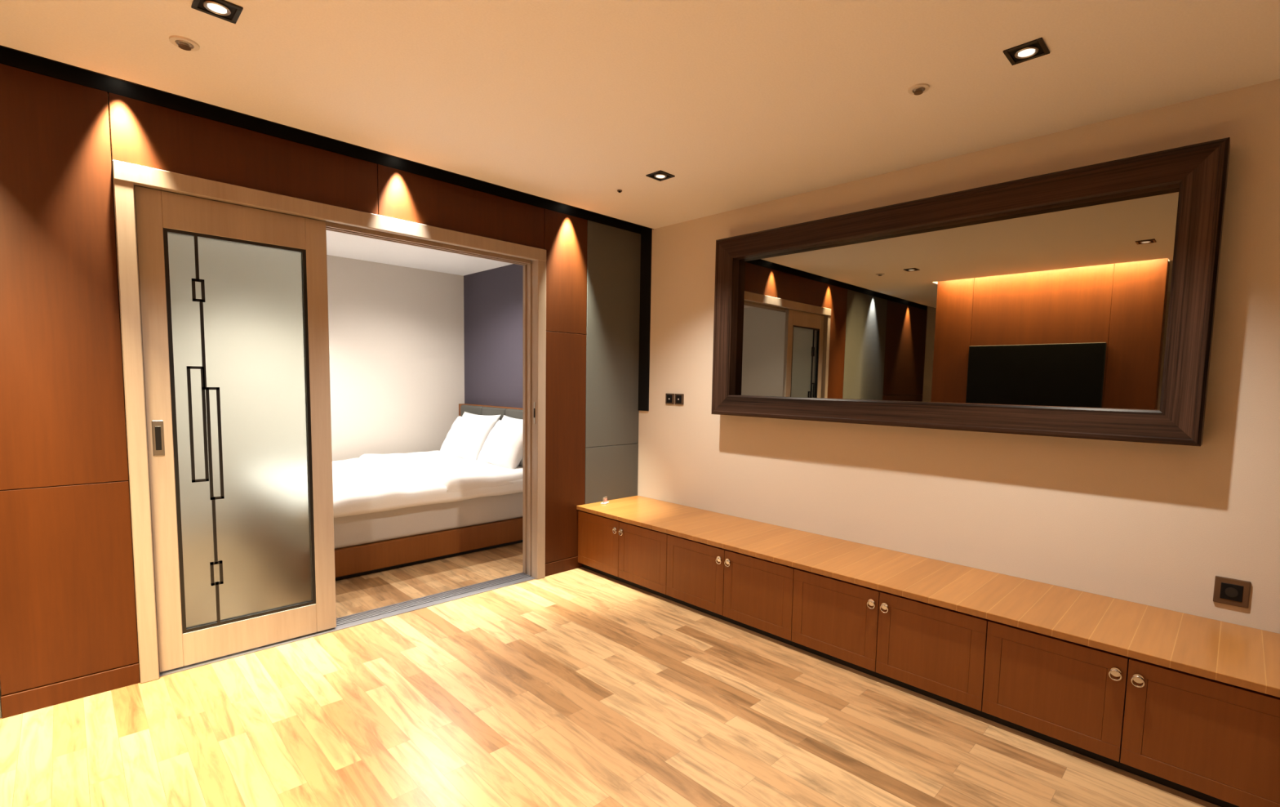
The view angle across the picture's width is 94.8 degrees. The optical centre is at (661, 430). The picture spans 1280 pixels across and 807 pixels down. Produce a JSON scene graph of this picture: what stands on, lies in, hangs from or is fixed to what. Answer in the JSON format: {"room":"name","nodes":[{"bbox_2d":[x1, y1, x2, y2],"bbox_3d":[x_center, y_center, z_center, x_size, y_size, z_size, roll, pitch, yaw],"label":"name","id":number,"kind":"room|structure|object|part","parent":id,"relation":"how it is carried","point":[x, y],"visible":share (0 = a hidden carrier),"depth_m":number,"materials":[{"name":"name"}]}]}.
{"room":"living room","nodes":[
{"label":"living room","id":0,"kind":"room"},
{"bbox_2d":[0,46,640,717],"bbox_3d":[-2.180,-0.207,2.473,0.150,2.520,5.600,6,7,44],"label":"wall","id":1,"kind":"structure","parent":0,"point":[68,610],"depth_m":2.34,"materials":[{"name":"brown wood"}]},
{"bbox_2d":[133,185,336,671],"bbox_3d":[-1.908,0.009,2.712,0.042,2.038,0.698,6,7,44],"label":"leaf","id":2,"kind":"object","parent":1,"relation":"attached to","point":[156,210],"depth_m":2.59,"materials":[{"name":"brown wood"}]},
{"bbox_3d":[-2.117,0.030,2.477,0.006,0.150,0.037,6,7,44],"label":"flush pull handle","id":3,"kind":"part","parent":2,"relation":"part of","materials":[{"name":"metal"}]},
{"bbox_2d":[163,227,315,633],"bbox_3d":[-1.913,0.010,2.712,0.032,1.744,0.529,6,7,44],"label":"bead","id":4,"kind":"object","parent":2,"relation":"attached to","point":[166,230],"visible":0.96,"depth_m":2.64,"materials":[{"name":"black metal"}]},
{"bbox_2d":[186,235,224,622],"bbox_3d":[-2.011,0.017,2.599,0.011,1.723,0.111,6,7,44],"label":"ornament","id":5,"kind":"object","parent":4,"relation":"attached to","point":[205,398],"visible":1,"depth_m":2.59,"materials":[{"name":"black metal"}]},
{"bbox_2d":[167,232,311,628],"bbox_3d":[-1.914,0.010,2.712,0.006,1.712,0.497,6,7,44],"label":"pane","id":6,"kind":"object","parent":4,"relation":"in","point":[253,305],"visible":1,"depth_m":2.70,"materials":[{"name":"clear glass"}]},
{"bbox_2d":[0,555,582,718],"bbox_3d":[-2.333,1.024,2.345,0.026,0.083,5.093,6,7,44],"label":"baseboard","id":7,"kind":"structure","parent":1,"relation":"attached to","point":[15,703],"depth_m":2.34,"materials":[{"name":"brown wood"}]},
{"bbox_2d":[111,160,546,683],"bbox_3d":[-1.514,-0.050,3.154,0.179,2.123,2.013,6,7,44],"label":"trim","id":8,"kind":"structure","parent":1,"relation":"attached to","point":[126,175],"depth_m":2.65,"materials":[{"name":"brown wood"}]},
{"bbox_2d":[326,254,464,461],"bbox_3d":[-3.550,-0.443,5.040,0.120,2.520,4.150,6,7,44],"label":"wall","id":9,"kind":"structure","parent":0,"point":[397,336],"depth_m":5.83,"materials":[{"name":"white paint"}]},
{"bbox_2d":[325,230,511,275],"bbox_3d":[-2.582,-1.528,3.934,2.650,0.100,4.030,6,7,44],"label":"ceiling","id":10,"kind":"structure","parent":0,"point":[338,244],"depth_m":5.33,"materials":[{"name":"paint"}]},
{"bbox_2d":[0,542,1220,806],"bbox_3d":[-1.500,1.147,1.908,7.640,0.060,5.870,6,7,44],"label":"floor","id":11,"kind":"structure","parent":0,"point":[580,686],"depth_m":2.22,"materials":[{"name":"brown wood"}]},
{"bbox_2d":[159,572,535,676],"bbox_3d":[-1.547,1.003,3.252,0.165,0.008,1.892,6,7,44],"label":"floor track","id":12,"kind":"object","parent":11,"relation":"on","point":[353,620],"visible":0.53,"depth_m":3.29,"materials":[{"name":"metal"}]},
{"bbox_2d":[332,403,523,580],"bbox_3d":[-2.010,0.350,4.822,2.350,1.035,2.110,6,7,44],"label":"bed","id":13,"kind":"object","parent":11,"relation":"on","point":[391,510],"visible":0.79,"depth_m":4.35,"materials":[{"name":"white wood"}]},
{"bbox_2d":[332,457,523,517],"bbox_3d":[-2.217,0.378,4.803,1.893,0.135,1.790,6,7,44],"label":"duvet","id":14,"kind":"object","parent":13,"relation":"on","point":[362,486],"depth_m":4.34,"materials":[{"name":"white fabric"}]},
{"bbox_3d":[-2.134,0.521,4.906,1.790,0.265,1.940,6,7,44],"label":"mattress","id":15,"kind":"part","parent":13,"relation":"part of","materials":[{"name":"white fabric"}]},
{"bbox_2d":[439,415,497,459],"bbox_3d":[-1.849,0.072,5.596,0.693,0.398,0.296,6,7,44],"label":"pillow","id":16,"kind":"object","parent":13,"relation":"on","point":[467,435],"depth_m":5.46,"materials":[{"name":"white fabric"}]},
{"bbox_2d":[462,411,500,423],"bbox_3d":[-1.820,0.041,5.737,0.684,0.432,0.256,6,7,44],"label":"pillow","id":17,"kind":"object","parent":13,"relation":"on","point":[468,417],"depth_m":5.63,"materials":[{"name":"white fabric"}]},
{"bbox_3d":[-1.321,0.307,5.521,2.350,1.035,0.145,6,7,44],"label":"headboard","id":18,"kind":"part","parent":13,"relation":"part of","materials":[{"name":"grey fabric"}]},
{"bbox_2d":[477,419,523,468],"bbox_3d":[-1.350,0.121,5.107,0.691,0.398,0.295,6,7,44],"label":"pillow","id":19,"kind":"object","parent":13,"relation":"on","point":[503,447],"depth_m":4.97,"materials":[{"name":"white fabric"}]},
{"bbox_2d":[501,414,523,466],"bbox_3d":[-1.304,0.092,5.237,0.686,0.432,0.256,6,7,44],"label":"pillow","id":20,"kind":"object","parent":13,"relation":"on","point":[514,423],"depth_m":5.07,"materials":[{"name":"white fabric"}]},
{"bbox_2d":[576,495,1279,806],"bbox_3d":[1.146,0.875,2.782,4.306,0.443,0.585,6,7,44],"label":"cabinet","id":21,"kind":"object","parent":11,"relation":"on","point":[1189,704],"visible":1,"depth_m":2.32,"materials":[{"name":"brown wood"}]},
{"bbox_2d":[600,495,608,503],"bbox_3d":[-0.397,0.488,4.162,0.040,0.045,0.070,2,5,16],"label":"card holder","id":22,"kind":"object","parent":21,"relation":"on","point":[605,498],"visible":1,"depth_m":4.15,"materials":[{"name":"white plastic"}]},
{"bbox_2d":[0,0,1279,229],"bbox_3d":[-0.467,-1.233,0.719,4.604,0.122,5.600,6,7,44],"label":"ceiling","id":23,"kind":"structure","parent":0,"point":[572,103],"depth_m":2.10,"materials":[{"name":"paint"}]},
{"bbox_2d":[168,35,199,51],"bbox_3d":[-1.593,-1.289,1.967,0.080,0.018,0.080,6,7,44],"label":"sprinkler","id":24,"kind":"object","parent":23,"relation":"attached to","point":[184,43],"depth_m":1.96,"materials":[{"name":"white metal"}]},
{"bbox_2d":[191,0,243,23],"bbox_3d":[-1.337,-1.273,1.772,0.110,0.008,0.110,6,7,44],"label":"recessed light","id":25,"kind":"object","parent":23,"relation":"in","point":[224,10],"visible":1,"depth_m":1.77,"materials":[{"name":"black metal"}]},
{"bbox_2d":[645,170,675,181],"bbox_3d":[-0.004,-1.358,3.137,0.110,0.008,0.110,6,7,44],"label":"recessed light","id":26,"kind":"object","parent":23,"relation":"in","point":[660,175],"visible":1,"depth_m":3.13,"materials":[{"name":"black metal"}]},
{"bbox_2d":[907,83,928,95],"bbox_3d":[0.951,-1.256,2.173,0.072,0.018,0.072,6,7,44],"label":"sprinkler","id":27,"kind":"object","parent":23,"relation":"attached to","point":[920,88],"depth_m":2.16,"materials":[{"name":"white metal"}]},
{"bbox_2d":[1003,37,1049,65],"bbox_3d":[1.193,-1.236,1.921,0.110,0.008,0.110,6,7,44],"label":"recessed light","id":28,"kind":"object","parent":23,"relation":"in","point":[1036,48],"visible":1,"depth_m":1.92,"materials":[{"name":"black metal"}]},
{"bbox_2d":[463,79,1279,633],"bbox_3d":[0.532,-0.265,3.837,7.400,2.520,0.150,6,7,44],"label":"wall","id":29,"kind":"structure","parent":0,"point":[1148,523],"depth_m":2.67,"materials":[{"name":"beige paint"}]},
{"bbox_2d":[638,226,652,410],"bbox_3d":[-0.118,-0.855,4.328,0.105,1.410,0.012,6,7,44],"label":"trim","id":30,"kind":"structure","parent":29,"relation":"attached to","point":[646,233],"depth_m":4.32,"materials":[{"name":"paint"}]},
{"bbox_2d":[665,393,684,404],"bbox_3d":[0.093,-0.227,4.157,0.172,0.075,0.014,6,7,44],"label":"switch plate","id":31,"kind":"object","parent":29,"relation":"attached to","point":[669,397],"visible":1,"depth_m":4.15,"materials":[{"name":"brown metal"}]},
{"bbox_2d":[711,137,1230,445],"bbox_3d":[1.198,-0.573,2.962,2.323,1.092,0.128,6,7,44],"label":"wall mirror","id":32,"kind":"object","parent":29,"relation":"attached to","point":[1078,302],"visible":1,"depth_m":2.65,"materials":[{"name":"brown wood"}]},
{"bbox_3d":[0.415,-0.651,3.728,0.125,1.092,0.126,6,7,44],"label":"frame","id":33,"kind":"part","parent":32,"relation":"part of","materials":[{"name":"brown wood"}]},
{"bbox_3d":[1.188,-0.091,3.000,2.323,0.125,0.126,6,7,44],"label":"frame","id":34,"kind":"part","parent":32,"relation":"part of","materials":[{"name":"brown wood"}]},
{"bbox_2d":[735,187,1179,409],"bbox_3d":[1.220,-0.574,2.983,2.083,0.852,0.010,6,7,44],"label":"mirror glass","id":35,"kind":"object","parent":32,"relation":"on","point":[1065,305],"depth_m":2.73,"materials":[{"name":"silver mirror"}]},
{"bbox_3d":[1.207,-1.055,2.921,2.323,0.125,0.126,6,7,44],"label":"frame","id":36,"kind":"part","parent":32,"relation":"part of","materials":[{"name":"brown wood"}]},
{"bbox_3d":[1.981,-0.495,2.193,0.125,1.092,0.126,6,7,44],"label":"frame","id":37,"kind":"part","parent":32,"relation":"part of","materials":[{"name":"brown wood"}]},
{"bbox_2d":[1213,575,1250,608],"bbox_3d":[2.131,0.600,2.198,0.096,0.100,0.014,6,7,44],"label":"wall outlet","id":38,"kind":"object","parent":29,"relation":"attached to","point":[1231,591],"visible":1,"depth_m":2.19,"materials":[{"name":"brown metal"}]}
]}

